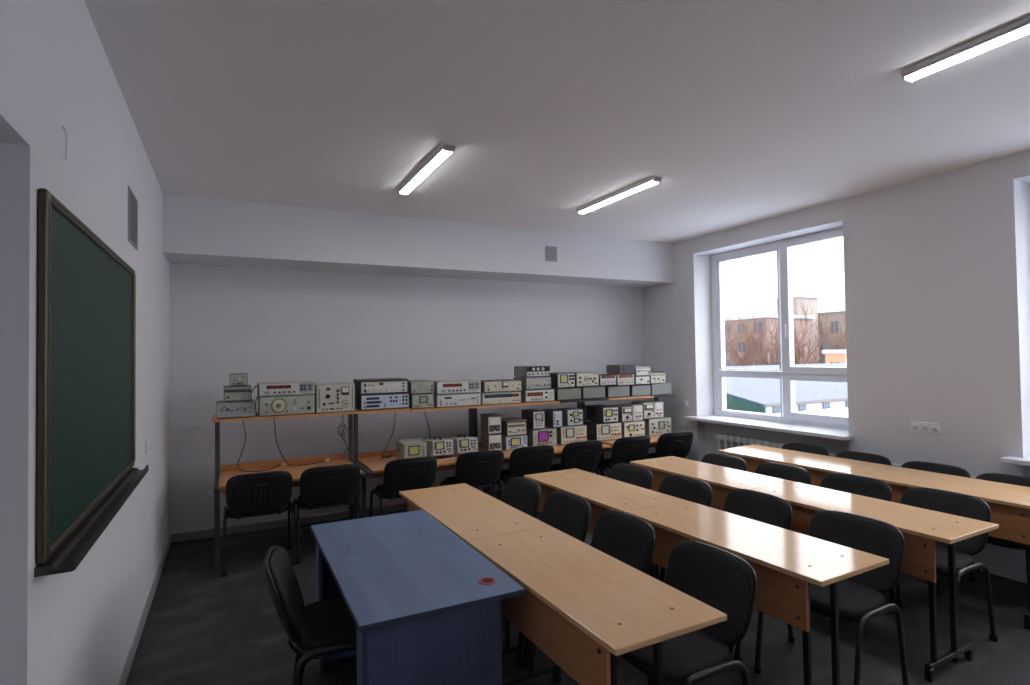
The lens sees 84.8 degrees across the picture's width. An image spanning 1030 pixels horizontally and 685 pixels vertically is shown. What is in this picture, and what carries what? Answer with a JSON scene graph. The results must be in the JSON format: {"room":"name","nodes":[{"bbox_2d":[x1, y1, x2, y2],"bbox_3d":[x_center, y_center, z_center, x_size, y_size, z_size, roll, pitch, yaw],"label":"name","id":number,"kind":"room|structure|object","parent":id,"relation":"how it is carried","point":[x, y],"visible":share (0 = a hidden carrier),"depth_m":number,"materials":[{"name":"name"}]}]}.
{"room":"science classroom","nodes":[
{"label":"science classroom","id":0,"kind":"room"},
{"bbox_2d":[0,0,169,684],"bbox_3d":[-1.173,0.171,0.760,0.400,3.080,9.800,0,-1,-27],"label":"wall","id":1,"kind":"structure","parent":0,"point":[79,626],"depth_m":1.94,"materials":[{"name":"paint"}]},
{"bbox_2d":[34,188,148,576],"bbox_3d":[-1.732,0.132,2.418,0.095,1.130,1.714,0,-1,-27],"label":"blackboard","id":2,"kind":"object","parent":1,"relation":"attached to","point":[86,406],"visible":1,"depth_m":2.01,"materials":[{"name":"green metal"}]},
{"bbox_2d":[34,465,148,576],"bbox_3d":[-1.714,0.679,2.385,0.095,0.036,1.669,0,-1,-27],"label":"chalk tray","id":3,"kind":"object","parent":2,"relation":"on","point":[69,553],"depth_m":1.99,"materials":[{"name":"wood"}]},
{"bbox_2d":[128,186,137,250],"bbox_3d":[-2.206,-0.711,3.255,0.008,0.305,0.325,0,-1,-27],"label":"air vent","id":4,"kind":"object","parent":1,"relation":"in","point":[132,200],"visible":1,"depth_m":3.25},
{"bbox_2d":[118,535,170,684],"bbox_3d":[-2.250,1.750,3.363,0.014,0.075,4.071,0,-1,-27],"label":"baseboard","id":5,"kind":"structure","parent":1,"relation":"attached to","point":[122,681],"depth_m":3.51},
{"bbox_2d":[170,263,644,533],"bbox_3d":[-0.738,0.300,6.634,6.468,3.080,0.300,0,-1,-27],"label":"wall","id":6,"kind":"structure","parent":0,"point":[266,324],"depth_m":5.96,"materials":[{"name":"paint"}]},
{"bbox_2d":[170,476,607,542],"bbox_3d":[-0.691,1.798,6.437,5.568,0.075,0.014,0,-1,-27],"label":"baseboard","id":7,"kind":"structure","parent":6,"relation":"attached to","point":[193,535],"depth_m":5.59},
{"bbox_2d":[163,193,672,287],"bbox_3d":[-0.598,-1.002,6.238,5.568,0.498,0.603,0,-1,-27],"label":"beam","id":8,"kind":"structure","parent":6,"relation":"attached to","point":[197,230],"depth_m":5.62,"materials":[{"name":"paint"}]},
{"bbox_2d":[84,0,1029,243],"bbox_3d":[1.489,-1.499,2.210,6.468,0.250,10.300,0,-1,-27],"label":"ceiling","id":9,"kind":"structure","parent":0,"point":[745,112],"depth_m":3.12,"materials":[{"name":"paint"}]},
{"bbox_2d":[398,144,455,194],"bbox_3d":[-0.683,-1.274,4.222,0.100,0.046,1.100,0,-1,-27],"label":"ceiling lamp","id":10,"kind":"object","parent":9,"relation":"attached to","point":[443,151],"visible":1,"depth_m":4.07,"materials":[{"name":"white"}]},
{"bbox_2d":[577,176,661,213],"bbox_3d":[0.884,-1.279,4.957,0.100,0.046,1.100,0,-1,-27],"label":"ceiling lamp","id":11,"kind":"object","parent":9,"relation":"attached to","point":[652,180],"visible":1,"depth_m":4.84,"materials":[{"name":"white"}]},
{"bbox_2d":[901,16,1029,82],"bbox_3d":[2.230,-1.357,2.366,0.100,0.046,1.100,0,-1,-27],"label":"ceiling lamp","id":12,"kind":"object","parent":9,"relation":"attached to","point":[1019,28],"visible":1,"depth_m":2.59,"materials":[{"name":"white"}]},
{"bbox_2d":[125,497,1029,684],"bbox_3d":[1.536,1.830,2.133,6.468,0.250,10.300,0,-1,-27],"label":"floor","id":13,"kind":"structure","parent":0,"point":[202,626],"depth_m":3.34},
{"bbox_2d":[222,471,295,576],"bbox_3d":[-2.110,1.421,4.644,0.542,0.792,0.574,0,-1,-27],"label":"chair","id":14,"kind":"object","parent":13,"relation":"on","point":[262,493],"visible":1,"depth_m":4.45,"materials":[{"name":"black fabric"}]},
{"bbox_2d":[213,414,365,566],"bbox_3d":[-1.973,1.240,4.950,1.181,1.158,0.717,0,-1,-27],"label":"workbench","id":15,"kind":"object","parent":13,"relation":"on","point":[224,472],"visible":0.56,"depth_m":5.06,"materials":[{"name":"laminate"}]},
{"bbox_2d":[219,459,361,488],"bbox_3d":[-1.970,1.140,4.945,1.102,0.022,0.700,0,-1,-27],"label":"countertop","id":16,"kind":"structure","parent":15,"relation":"on","point":[296,471],"depth_m":5.02,"materials":[{"name":"laminate"}]},
{"bbox_2d":[212,408,410,421],"bbox_3d":[-1.852,0.653,5.236,1.688,0.022,0.455,0,-1,-27],"label":"shelf board","id":17,"kind":"object","parent":15,"relation":"on","point":[357,411],"visible":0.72,"depth_m":5.00,"materials":[{"name":"laminate"}]},
{"bbox_2d":[216,399,254,418],"bbox_3d":[-2.436,0.579,4.916,0.296,0.129,0.343,0,-1,-27],"label":"console","id":18,"kind":"object","parent":17,"relation":"on","point":[230,409],"visible":1,"depth_m":4.81,"materials":[{"name":"silver metal"}]},
{"bbox_2d":[224,385,251,401],"bbox_3d":[-2.451,0.433,4.981,0.217,0.161,0.280,0,-1,-27],"label":"instrument","id":19,"kind":"object","parent":18,"relation":"on","point":[237,392],"visible":0.88,"depth_m":4.88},
{"bbox_2d":[258,394,314,415],"bbox_3d":[-2.069,0.559,5.098,0.452,0.166,0.389,0,-1,-27],"label":"signal generator","id":20,"kind":"object","parent":17,"relation":"on","point":[284,404],"visible":0.98,"depth_m":4.95,"materials":[{"name":"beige metal"}]},
{"bbox_2d":[257,381,314,396],"bbox_3d":[-2.075,0.416,5.105,0.457,0.116,0.380,0,-1,-27],"label":"counter","id":21,"kind":"object","parent":20,"relation":"on","point":[280,388],"depth_m":4.96,"materials":[{"name":"silver metal"}]},
{"bbox_2d":[313,382,354,412],"bbox_3d":[-1.700,0.513,5.274,0.338,0.256,0.369,0,-1,-27],"label":"bridge","id":22,"kind":"object","parent":17,"relation":"on","point":[329,397],"visible":0.98,"depth_m":5.13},
{"bbox_2d":[355,393,409,410],"bbox_3d":[-1.300,0.567,5.488,0.461,0.146,0.346,0,-1,-27],"label":"logic analyzer","id":23,"kind":"object","parent":17,"relation":"on","point":[383,400],"visible":0.99,"depth_m":5.34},
{"bbox_2d":[353,378,408,394],"bbox_3d":[-1.306,0.423,5.481,0.459,0.137,0.360,0,-1,-27],"label":"recorder","id":24,"kind":"object","parent":23,"relation":"on","point":[377,385],"visible":1,"depth_m":5.34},
{"bbox_2d":[263,546,356,684],"bbox_3d":[-0.846,1.356,2.609,0.574,0.792,0.542,0,-1,-19],"label":"chair","id":25,"kind":"object","parent":13,"relation":"on","point":[317,629],"visible":0.81,"depth_m":2.47,"materials":[{"name":"black metal"}]},
{"bbox_2d":[291,464,360,563],"bbox_3d":[-1.628,1.419,4.887,0.542,0.792,0.574,0,-1,-27],"label":"chair","id":26,"kind":"object","parent":13,"relation":"on","point":[334,485],"visible":0.9,"depth_m":4.68,"materials":[{"name":"black metal"}]},
{"bbox_2d":[370,456,436,516],"bbox_3d":[-1.020,1.418,5.194,0.542,0.792,0.574,0,-1,-28],"label":"chair","id":27,"kind":"object","parent":13,"relation":"on","point":[405,474],"visible":0.66,"depth_m":4.98,"materials":[{"name":"black metal"}]},
{"bbox_2d":[311,510,524,684],"bbox_3d":[-0.542,1.365,2.676,0.649,0.744,1.329,0,-1,-27],"label":"desk","id":28,"kind":"object","parent":13,"relation":"on","point":[424,606],"visible":0.98,"depth_m":2.22,"materials":[{"name":"blue laminate"}]},
{"bbox_2d":[353,408,487,518],"bbox_3d":[-0.878,1.238,5.503,1.249,1.158,0.717,0,-1,-27],"label":"workbench","id":29,"kind":"object","parent":13,"relation":"on","point":[371,463],"visible":0.16,"depth_m":5.46,"materials":[{"name":"laminate"}]},
{"bbox_2d":[358,453,462,472],"bbox_3d":[-0.876,1.137,5.497,1.170,0.022,0.700,0,-1,-27],"label":"countertop","id":30,"kind":"structure","parent":29,"relation":"on","point":[374,464],"depth_m":5.35,"materials":[{"name":"laminate"}]},
{"bbox_2d":[396,436,426,458],"bbox_3d":[-0.996,1.019,5.418,0.253,0.214,0.320,0,-1,-27],"label":"oscilloscope","id":31,"kind":"object","parent":29,"relation":"on","point":[406,448],"visible":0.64,"depth_m":5.32},
{"bbox_2d":[424,436,454,459],"bbox_3d":[-0.755,1.025,5.548,0.228,0.201,0.330,0,-1,-27],"label":"oscilloscope","id":32,"kind":"object","parent":29,"relation":"on","point":[441,446],"visible":0.98,"depth_m":5.43},
{"bbox_2d":[447,434,477,456],"bbox_3d":[-0.527,1.025,5.663,0.232,0.201,0.330,0,-1,-27],"label":"oscilloscope","id":33,"kind":"object","parent":29,"relation":"on","point":[465,444],"visible":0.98,"depth_m":5.54},
{"bbox_2d":[410,403,524,411],"bbox_3d":[-0.547,0.662,5.893,1.228,0.022,0.455,0,-1,-27],"label":"shelf board","id":34,"kind":"object","parent":29,"relation":"on","point":[505,404],"visible":0.47,"depth_m":5.69,"materials":[{"name":"laminate"}]},
{"bbox_2d":[409,393,433,408],"bbox_3d":[-0.960,0.580,5.628,0.222,0.142,0.320,0,-1,-27],"label":"oscilloscope","id":35,"kind":"object","parent":34,"relation":"on","point":[422,400],"visible":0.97,"depth_m":5.50},
{"bbox_2d":[406,380,433,393],"bbox_3d":[-0.965,0.444,5.630,0.233,0.125,0.320,0,-1,-27],"label":"electronic test instrument","id":36,"kind":"object","parent":35,"relation":"on","point":[414,386],"visible":0.98,"depth_m":5.50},
{"bbox_2d":[432,393,480,407],"bbox_3d":[-0.636,0.587,5.825,0.472,0.126,0.380,0,-1,-27],"label":"electronic test instrument","id":37,"kind":"object","parent":34,"relation":"on","point":[458,399],"visible":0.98,"depth_m":5.67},
{"bbox_2d":[433,379,480,394],"bbox_3d":[-0.636,0.459,5.829,0.472,0.128,0.380,0,-1,-27],"label":"counter","id":38,"kind":"object","parent":37,"relation":"on","point":[465,385],"depth_m":5.67,"materials":[{"name":"silver metal"}]},
{"bbox_2d":[479,391,520,404],"bbox_3d":[-0.211,0.589,6.039,0.445,0.121,0.380,0,-1,-27],"label":"instrument","id":39,"kind":"object","parent":34,"relation":"on","point":[512,396],"depth_m":5.89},
{"bbox_2d":[481,379,521,392],"bbox_3d":[-0.190,0.465,6.032,0.440,0.122,0.340,0,-1,-27],"label":"voltmeter","id":40,"kind":"object","parent":39,"relation":"on","point":[499,385],"visible":0.96,"depth_m":5.89},
{"bbox_2d":[440,450,503,500],"bbox_3d":[-0.414,1.416,5.499,0.542,0.792,0.574,0,-1,-26],"label":"chair","id":41,"kind":"object","parent":13,"relation":"on","point":[478,469],"visible":0.81,"depth_m":5.29,"materials":[{"name":"fabric"}]},
{"bbox_2d":[399,483,549,657],"bbox_3d":[-0.298,1.386,3.470,0.493,0.752,1.199,0,-1,-28],"label":"student desk","id":42,"kind":"object","parent":13,"relation":"on","point":[468,512],"visible":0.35,"depth_m":3.33,"materials":[{"name":"brown wood"}]},
{"bbox_2d":[502,477,540,517],"bbox_3d":[-0.139,1.375,3.879,0.574,0.792,0.542,0,-1,-27],"label":"chair","id":43,"kind":"object","parent":13,"relation":"on","point":[523,494],"visible":0.3,"depth_m":3.97,"materials":[{"name":"black metal"}]},
{"bbox_2d":[492,445,553,496],"bbox_3d":[0.085,1.415,5.752,0.542,0.792,0.574,0,-1,-25],"label":"chair","id":44,"kind":"object","parent":13,"relation":"on","point":[527,460],"visible":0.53,"depth_m":5.53,"materials":[{"name":"fabric"}]},
{"bbox_2d":[473,402,611,500],"bbox_3d":[0.302,1.240,6.098,1.372,1.148,0.717,0,-1,-27],"label":"workbench","id":45,"kind":"object","parent":13,"relation":"on","point":[558,448],"visible":0.06,"depth_m":6.04,"materials":[{"name":"laminate"}]},
{"bbox_2d":[481,433,501,450],"bbox_3d":[-0.241,1.038,5.871,0.154,0.176,0.210,0,-1,-27],"label":"voltmeter","id":46,"kind":"object","parent":45,"relation":"on","point":[492,441],"visible":0.8,"depth_m":5.80},
{"bbox_2d":[480,413,501,434],"bbox_3d":[-0.246,0.848,5.874,0.161,0.200,0.210,0,-1,-27],"label":"voltmeter","id":47,"kind":"object","parent":46,"relation":"on","point":[490,422],"visible":1,"depth_m":5.81},
{"bbox_2d":[502,435,527,449],"bbox_3d":[-0.039,1.056,6.023,0.252,0.141,0.300,0,-1,-27],"label":"oscilloscope","id":48,"kind":"object","parent":45,"relation":"on","point":[508,442],"visible":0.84,"depth_m":5.90},
{"bbox_2d":[499,418,526,435],"bbox_3d":[-0.034,0.902,6.019,0.237,0.162,0.280,0,-1,-27],"label":"signal generator","id":49,"kind":"object","parent":48,"relation":"on","point":[510,426],"visible":0.94,"depth_m":5.92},
{"bbox_2d":[521,401,559,404],"bbox_3d":[0.195,0.660,6.268,0.429,0.022,0.455,0,-1,-27],"label":"shelf board","id":50,"kind":"object","parent":45,"relation":"on","point":[540,402],"visible":0.47,"depth_m":6.07,"materials":[{"name":"laminate"}]},
{"bbox_2d":[519,389,554,402],"bbox_3d":[0.210,0.580,6.219,0.359,0.134,0.320,0,-1,-27],"label":"counter","id":51,"kind":"object","parent":50,"relation":"on","point":[530,395],"depth_m":6.09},
{"bbox_2d":[514,376,550,389],"bbox_3d":[0.193,0.445,6.214,0.309,0.133,0.320,0,-1,-27],"label":"electronic test instrument","id":52,"kind":"object","parent":51,"relation":"on","point":[539,382],"visible":0.95,"depth_m":6.09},
{"bbox_2d":[514,366,549,376],"bbox_3d":[0.190,0.318,6.216,0.290,0.117,0.320,0,-1,-27],"label":"amplifier","id":53,"kind":"object","parent":52,"relation":"on","point":[523,371],"visible":1,"depth_m":6.10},
{"bbox_2d":[527,426,556,445],"bbox_3d":[0.261,1.031,6.186,0.297,0.190,0.320,0,-1,-27],"label":"oscilloscope","id":54,"kind":"object","parent":45,"relation":"on","point":[548,435],"visible":0.84,"depth_m":6.06},
{"bbox_2d":[521,409,544,429],"bbox_3d":[0.201,0.837,6.145,0.148,0.195,0.290,0,-1,-27],"label":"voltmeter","id":55,"kind":"object","parent":54,"relation":"on","point":[535,418],"visible":0.96,"depth_m":6.05},
{"bbox_2d":[542,409,562,427],"bbox_3d":[0.416,0.840,6.237,0.121,0.187,0.260,0,-1,-27],"label":"voltmeter","id":56,"kind":"object","parent":54,"relation":"on","point":[553,417],"visible":1,"depth_m":6.16},
{"bbox_2d":[478,440,610,458],"bbox_3d":[0.304,1.134,6.093,1.293,0.022,0.700,0,-1,-27],"label":"countertop","id":57,"kind":"structure","parent":45,"relation":"on","point":[558,448],"depth_m":5.88,"materials":[{"name":"laminate"}]},
{"bbox_2d":[556,425,586,444],"bbox_3d":[0.595,1.026,6.343,0.339,0.197,0.300,0,-1,-27],"label":"oscilloscope","id":58,"kind":"object","parent":45,"relation":"on","point":[575,433],"visible":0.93,"depth_m":6.22},
{"bbox_2d":[556,408,582,425],"bbox_3d":[0.618,0.836,6.338,0.203,0.179,0.260,0,-1,-27],"label":"electronic test instrument","id":59,"kind":"object","parent":58,"relation":"on","point":[571,416],"visible":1,"depth_m":6.25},
{"bbox_2d":[555,398,608,402],"bbox_3d":[0.681,0.659,6.513,0.652,0.022,0.455,0,-1,-27],"label":"shelf board","id":60,"kind":"object","parent":45,"relation":"on","point":[593,399],"visible":0.48,"depth_m":6.32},
{"bbox_2d":[549,387,581,400],"bbox_3d":[0.527,0.580,6.420,0.314,0.135,0.366,0,-1,-27],"label":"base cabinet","id":61,"kind":"object","parent":60,"relation":"on","point":[569,393],"visible":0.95,"depth_m":6.26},
{"bbox_2d":[548,372,574,387],"bbox_3d":[0.493,0.427,6.400,0.228,0.166,0.380,0,-1,-27],"label":"oscilloscope","id":62,"kind":"object","parent":61,"relation":"on","point":[558,379],"visible":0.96,"depth_m":6.25},
{"bbox_2d":[579,386,605,398],"bbox_3d":[0.823,0.577,6.570,0.309,0.140,0.366,0,-1,-27],"label":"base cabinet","id":63,"kind":"object","parent":60,"relation":"on","point":[588,392],"visible":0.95,"depth_m":6.41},
{"bbox_2d":[599,374,616,385],"bbox_3d":[1.014,0.442,6.628,0.232,0.123,0.320,0,-1,-27],"label":"counter","id":64,"kind":"object","parent":63,"relation":"on","point":[604,379],"depth_m":6.50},
{"bbox_2d":[564,372,598,386],"bbox_3d":[0.755,0.425,6.516,0.304,0.159,0.369,0,-1,-27],"label":"signal generator","id":65,"kind":"object","parent":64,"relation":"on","point":[581,378],"visible":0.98,"depth_m":6.38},
{"bbox_2d":[515,491,590,664],"bbox_3d":[0.135,1.361,3.424,0.574,0.792,0.542,0,-1,-28],"label":"chair","id":66,"kind":"object","parent":13,"relation":"on","point":[569,513],"visible":0.3,"depth_m":3.49,"materials":[{"name":"black metal"}]},
{"bbox_2d":[549,440,602,474],"bbox_3d":[0.612,1.413,6.018,0.542,0.792,0.574,0,-1,-26],"label":"chair","id":67,"kind":"object","parent":13,"relation":"on","point":[582,455],"visible":0.65,"depth_m":5.80,"materials":[{"name":"fabric"}]},
{"bbox_2d":[521,510,654,684],"bbox_3d":[0.401,1.346,2.953,0.574,0.792,0.542,0,-1,-27],"label":"chair","id":68,"kind":"object","parent":13,"relation":"on","point":[627,538],"visible":0.29,"depth_m":3.04,"materials":[{"name":"black metal"}]},
{"bbox_2d":[467,526,726,684],"bbox_3d":[0.261,1.353,2.405,0.493,0.752,1.199,0,-1,-28],"label":"student desk","id":69,"kind":"object","parent":13,"relation":"on","point":[584,607],"visible":0.85,"depth_m":2.18,"materials":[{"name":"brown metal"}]},
{"bbox_2d":[524,468,685,575],"bbox_3d":[0.578,1.385,3.952,0.493,0.752,1.199,0,-2,-29],"label":"student desk","id":70,"kind":"object","parent":13,"relation":"on","point":[602,493],"visible":0.32,"depth_m":3.83,"materials":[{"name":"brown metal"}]},
{"bbox_2d":[582,397,659,475],"bbox_3d":[1.441,1.237,6.673,1.159,1.148,0.717,0,-1,-27],"label":"workbench","id":71,"kind":"object","parent":13,"relation":"on","point":[653,439],"visible":0.07,"depth_m":6.51,"materials":[{"name":"laminate"}]},
{"bbox_2d":[584,421,621,440],"bbox_3d":[1.025,1.025,6.549,0.356,0.198,0.280,0,-1,-27],"label":"oscilloscope","id":72,"kind":"object","parent":71,"relation":"on","point":[600,431],"visible":0.92,"depth_m":6.45},
{"bbox_2d":[585,405,618,422],"bbox_3d":[1.022,0.836,6.609,0.217,0.179,0.380,0,-1,-27],"label":"oscilloscope","id":73,"kind":"object","parent":72,"relation":"on","point":[597,413],"visible":1,"depth_m":6.49},
{"bbox_2d":[587,435,659,445],"bbox_3d":[1.444,1.131,6.668,1.080,0.022,0.700,0,-1,-27],"label":"countertop","id":74,"kind":"structure","parent":71,"relation":"on","point":[653,439],"depth_m":6.40,"materials":[{"name":"laminate"}]},
{"bbox_2d":[606,395,653,399],"bbox_3d":[1.267,0.657,6.808,0.653,0.022,0.455,0,-1,-27],"label":"shelf board","id":75,"kind":"object","parent":71,"relation":"on","point":[646,396],"visible":0.47,"depth_m":6.60,"materials":[{"name":"laminate"}]},
{"bbox_2d":[604,385,629,397],"bbox_3d":[1.134,0.580,6.726,0.316,0.132,0.366,0,-1,-27],"label":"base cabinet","id":76,"kind":"object","parent":75,"relation":"on","point":[611,390],"visible":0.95,"depth_m":6.57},
{"bbox_2d":[619,420,644,436],"bbox_3d":[1.344,1.027,6.721,0.308,0.192,0.300,0,-1,-27],"label":"oscilloscope","id":77,"kind":"object","parent":71,"relation":"on","point":[632,428],"visible":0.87,"depth_m":6.60},
{"bbox_2d":[643,416,671,435],"bbox_3d":[1.686,1.018,6.905,0.348,0.208,0.320,0,-1,-27],"label":"oscilloscope","id":78,"kind":"object","parent":71,"relation":"on","point":[653,426],"visible":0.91,"depth_m":6.76},
{"bbox_2d":[597,435,649,475],"bbox_3d":[1.183,1.412,6.306,0.542,0.792,0.574,0,-1,-24],"label":"chair","id":79,"kind":"object","parent":13,"relation":"on","point":[633,448],"visible":0.67,"depth_m":6.08,"materials":[{"name":"fabric"}]},
{"bbox_2d":[608,463,652,489],"bbox_3d":[0.722,1.373,4.326,0.574,0.792,0.542,0,-2,-29],"label":"chair","id":80,"kind":"object","parent":13,"relation":"on","point":[635,475],"visible":0.22,"depth_m":4.43,"materials":[{"name":"black metal"}]},
{"bbox_2d":[646,431,692,458],"bbox_3d":[1.744,1.411,6.589,0.542,0.792,0.574,0,-1,-22],"label":"chair","id":81,"kind":"object","parent":13,"relation":"on","point":[677,444],"visible":0.48,"depth_m":6.36,"materials":[{"name":"black metal"}]},
{"bbox_2d":[656,475,711,582],"bbox_3d":[1.010,1.358,3.866,0.574,0.792,0.542,0,-1,-28],"label":"chair","id":82,"kind":"object","parent":13,"relation":"on","point":[697,491],"visible":0.22,"depth_m":3.96,"materials":[{"name":"black metal"}]},
{"bbox_2d":[619,540,756,684],"bbox_3d":[0.685,1.329,2.409,0.574,0.792,0.542,0,-1,-28],"label":"chair","id":83,"kind":"object","parent":13,"relation":"on","point":[718,578],"visible":0.68,"depth_m":2.34,"materials":[{"name":"black metal"}]},
{"bbox_2d":[630,456,791,510],"bbox_3d":[1.494,1.383,4.441,0.493,0.752,1.199,0,-1,-28],"label":"student desk","id":84,"kind":"object","parent":13,"relation":"on","point":[722,480],"visible":0.27,"depth_m":4.32,"materials":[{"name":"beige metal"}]},
{"bbox_2d":[701,453,746,470],"bbox_3d":[1.598,1.370,4.733,0.574,0.792,0.542,0,-1,-27],"label":"chair","id":85,"kind":"object","parent":13,"relation":"on","point":[733,462],"visible":0.2,"depth_m":4.83,"materials":[{"name":"fabric"}]},
{"bbox_2d":[626,500,888,684],"bbox_3d":[1.163,1.352,2.900,0.493,0.752,1.199,0,-2,-29],"label":"student desk","id":86,"kind":"object","parent":13,"relation":"on","point":[785,562],"visible":0.59,"depth_m":2.58,"materials":[{"name":"wood"}]},
{"bbox_2d":[723,489,794,660],"bbox_3d":[1.325,1.344,3.420,0.574,0.792,0.542,0,-1,-27],"label":"chair","id":87,"kind":"object","parent":13,"relation":"on","point":[763,507],"visible":0.25,"depth_m":3.49,"materials":[{"name":"fabric"}]},
{"bbox_2d":[755,462,810,484],"bbox_3d":[1.890,1.355,4.287,0.574,0.792,0.542,0,-1,-27],"label":"chair","id":88,"kind":"object","parent":13,"relation":"on","point":[777,470],"visible":0.2,"depth_m":4.39,"materials":[{"name":"fabric"}]},
{"bbox_2d":[718,444,876,486],"bbox_3d":[2.445,1.374,4.945,0.493,0.752,1.199,-2,-1,-28],"label":"student desk","id":89,"kind":"object","parent":13,"relation":"on","point":[818,466],"visible":0.26,"depth_m":4.84,"materials":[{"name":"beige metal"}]},
{"bbox_2d":[781,443,828,455],"bbox_3d":[2.552,1.368,5.227,0.574,0.792,0.542,0,-2,-30],"label":"chair","id":90,"kind":"object","parent":13,"relation":"on","point":[800,447],"visible":0.11,"depth_m":5.34,"materials":[{"name":"black metal"}]},
{"bbox_2d":[753,510,908,684],"bbox_3d":[1.623,1.327,2.884,0.574,0.792,0.542,0,-2,-30],"label":"chair","id":91,"kind":"object","parent":13,"relation":"on","point":[861,599],"visible":0.64,"depth_m":2.82,"materials":[{"name":"black metal"}]},
{"bbox_2d":[820,473,895,603],"bbox_3d":[2.208,1.341,3.856,0.574,0.792,0.542,0,-2,-30],"label":"chair","id":92,"kind":"object","parent":13,"relation":"on","point":[844,482],"visible":0.17,"depth_m":3.95,"materials":[{"name":"fabric"}]},
{"bbox_2d":[835,451,891,465],"bbox_3d":[2.800,1.353,4.747,0.574,0.792,0.542,0,-1,-28],"label":"chair","id":93,"kind":"object","parent":13,"relation":"on","point":[860,456],"visible":0.19,"depth_m":4.86,"materials":[{"name":"fabric"}]},
{"bbox_2d":[750,481,998,682],"bbox_3d":[2.062,1.350,3.380,0.493,0.752,1.199,0,-1,-28],"label":"student desk","id":94,"kind":"object","parent":13,"relation":"on","point":[920,528],"visible":0.56,"depth_m":3.00,"materials":[{"name":"wood"}]},
{"bbox_2d":[856,487,997,662],"bbox_3d":[2.472,1.327,3.389,0.574,0.792,0.542,0,-1,-28],"label":"chair","id":95,"kind":"object","parent":13,"relation":"on","point":[954,503],"visible":0.45,"depth_m":3.33,"materials":[{"name":"fabric"}]},
{"bbox_2d":[843,464,1029,629],"bbox_3d":[3.018,1.341,3.887,0.493,0.752,1.199,-2,-1,-28],"label":"student desk","id":96,"kind":"object","parent":13,"relation":"on","point":[1009,504],"visible":0.48,"depth_m":3.65,"materials":[{"name":"wood"}]},
{"bbox_2d":[901,461,975,593],"bbox_3d":[3.052,1.338,4.247,0.574,0.792,0.542,0,-2,-29],"label":"chair","id":97,"kind":"object","parent":13,"relation":"on","point":[918,465],"visible":0.17,"depth_m":4.34,"materials":[{"name":"fabric"}]},
{"bbox_2d":[936,473,1029,594],"bbox_3d":[3.256,1.324,3.778,0.574,0.792,0.542,0,-1,-27],"label":"chair","id":98,"kind":"object","parent":13,"relation":"on","point":[995,477],"visible":0.21,"depth_m":3.87,"materials":[{"name":"black metal"}]},
{"bbox_2d":[643,150,1029,583],"bbox_3d":[4.199,0.158,3.471,0.500,3.080,9.800,0,-1,-27],"label":"wall","id":99,"kind":"structure","parent":0,"point":[937,267],"depth_m":4.64,"materials":[{"name":"paint"}]},
{"bbox_2d":[716,433,788,454],"bbox_3d":[2.647,1.411,6.110,0.120,0.740,1.109,0,-1,-27],"label":"radiator","id":100,"kind":"object","parent":99,"relation":"attached to","point":[725,441],"visible":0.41,"depth_m":6.30,"materials":[{"name":"metal"}]},
{"bbox_2d":[684,227,853,439],"bbox_3d":[2.716,-0.100,6.104,0.485,2.018,2.021,0,-1,-27],"label":"window","id":101,"kind":"structure","parent":99,"relation":"in","point":[790,421],"depth_m":6.09,"materials":[{"name":"white plastic"}]},
{"bbox_2d":[910,421,939,433],"bbox_3d":[3.345,0.692,4.596,0.014,0.084,0.215,0,-1,-27],"label":"socket","id":102,"kind":"object","parent":99,"relation":"attached to","point":[925,427],"visible":1,"depth_m":4.59,"materials":[{"name":"white plastic"}]},
{"label":"outside","id":103,"kind":"structure","parent":0,"visible":0},
{"bbox_3d":[48.734,7.179,64.828,133.600,0.400,180.000,0,-1,-27],"label":"ground","id":104,"kind":"structure","parent":103,"visible":0},
{"bbox_2d":[725,299,774,365],"bbox_3d":[23.476,1.440,59.718,6.325,11.565,6.058,-1,-1,-2],"label":"bare tree","id":105,"kind":"object","parent":104,"relation":"on","point":[744,362],"visible":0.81,"depth_m":59.47,"materials":[{"name":"brown plant"}]},
{"bbox_2d":[725,314,814,365],"bbox_3d":[29.181,2.195,72.033,8.400,10.450,14.200,0,-1,-27],"label":"brick house","id":106,"kind":"structure","parent":104,"relation":"on","point":[760,319],"depth_m":66.76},
{"bbox_2d":[738,309,811,364],"bbox_3d":[25.962,1.879,57.969,6.654,10.536,6.738,0,-1,-27],"label":"bare tree","id":107,"kind":"object","parent":104,"relation":"on","point":[771,356],"visible":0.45,"depth_m":57.45,"materials":[{"name":"brown plant"}]},
{"bbox_2d":[726,363,847,413],"bbox_3d":[18.405,4.136,37.789,24.300,5.300,16.120,0,-1,-27],"label":"shed","id":108,"kind":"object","parent":104,"relation":"on","point":[760,395],"visible":0.2,"depth_m":28.12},
{"bbox_2d":[758,296,835,363],"bbox_3d":[27.909,0.934,56.374,6.889,12.296,6.611,0,-1,-27],"label":"bare tree","id":109,"kind":"object","parent":104,"relation":"on","point":[798,348],"visible":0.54,"depth_m":56.04,"materials":[{"name":"brown plant"}]},
{"bbox_2d":[774,294,819,363],"bbox_3d":[37.157,0.626,73.976,4.400,13.450,3.400,0,-1,-27],"label":"brick tower","id":110,"kind":"structure","parent":104,"relation":"on","point":[805,300],"depth_m":72.98,"materials":[{"name":"brick"}]},
{"bbox_2d":[772,407,847,416],"bbox_3d":[24.474,4.729,26.429,24.700,3.420,9.470,0,-1,-27],"label":"snow","id":111,"kind":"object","parent":104,"relation":"on","point":[843,411],"visible":0.11,"depth_m":25.62,"materials":[{"name":"snow"}]},
{"bbox_2d":[818,300,845,363],"bbox_3d":[48.548,0.530,71.378,12.800,13.200,20.100,0,-1,-27],"label":"apartment block","id":112,"kind":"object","parent":104,"relation":"on","point":[825,308],"visible":0.06,"depth_m":73.63,"materials":[{"name":"brick"}]},
{"bbox_2d":[822,349,846,363],"bbox_3d":[31.177,3.794,52.544,4.400,6.300,2.300,0,-1,-27],"label":"garage","id":113,"kind":"structure","parent":104,"relation":"on","point":[831,356],"depth_m":51.60,"materials":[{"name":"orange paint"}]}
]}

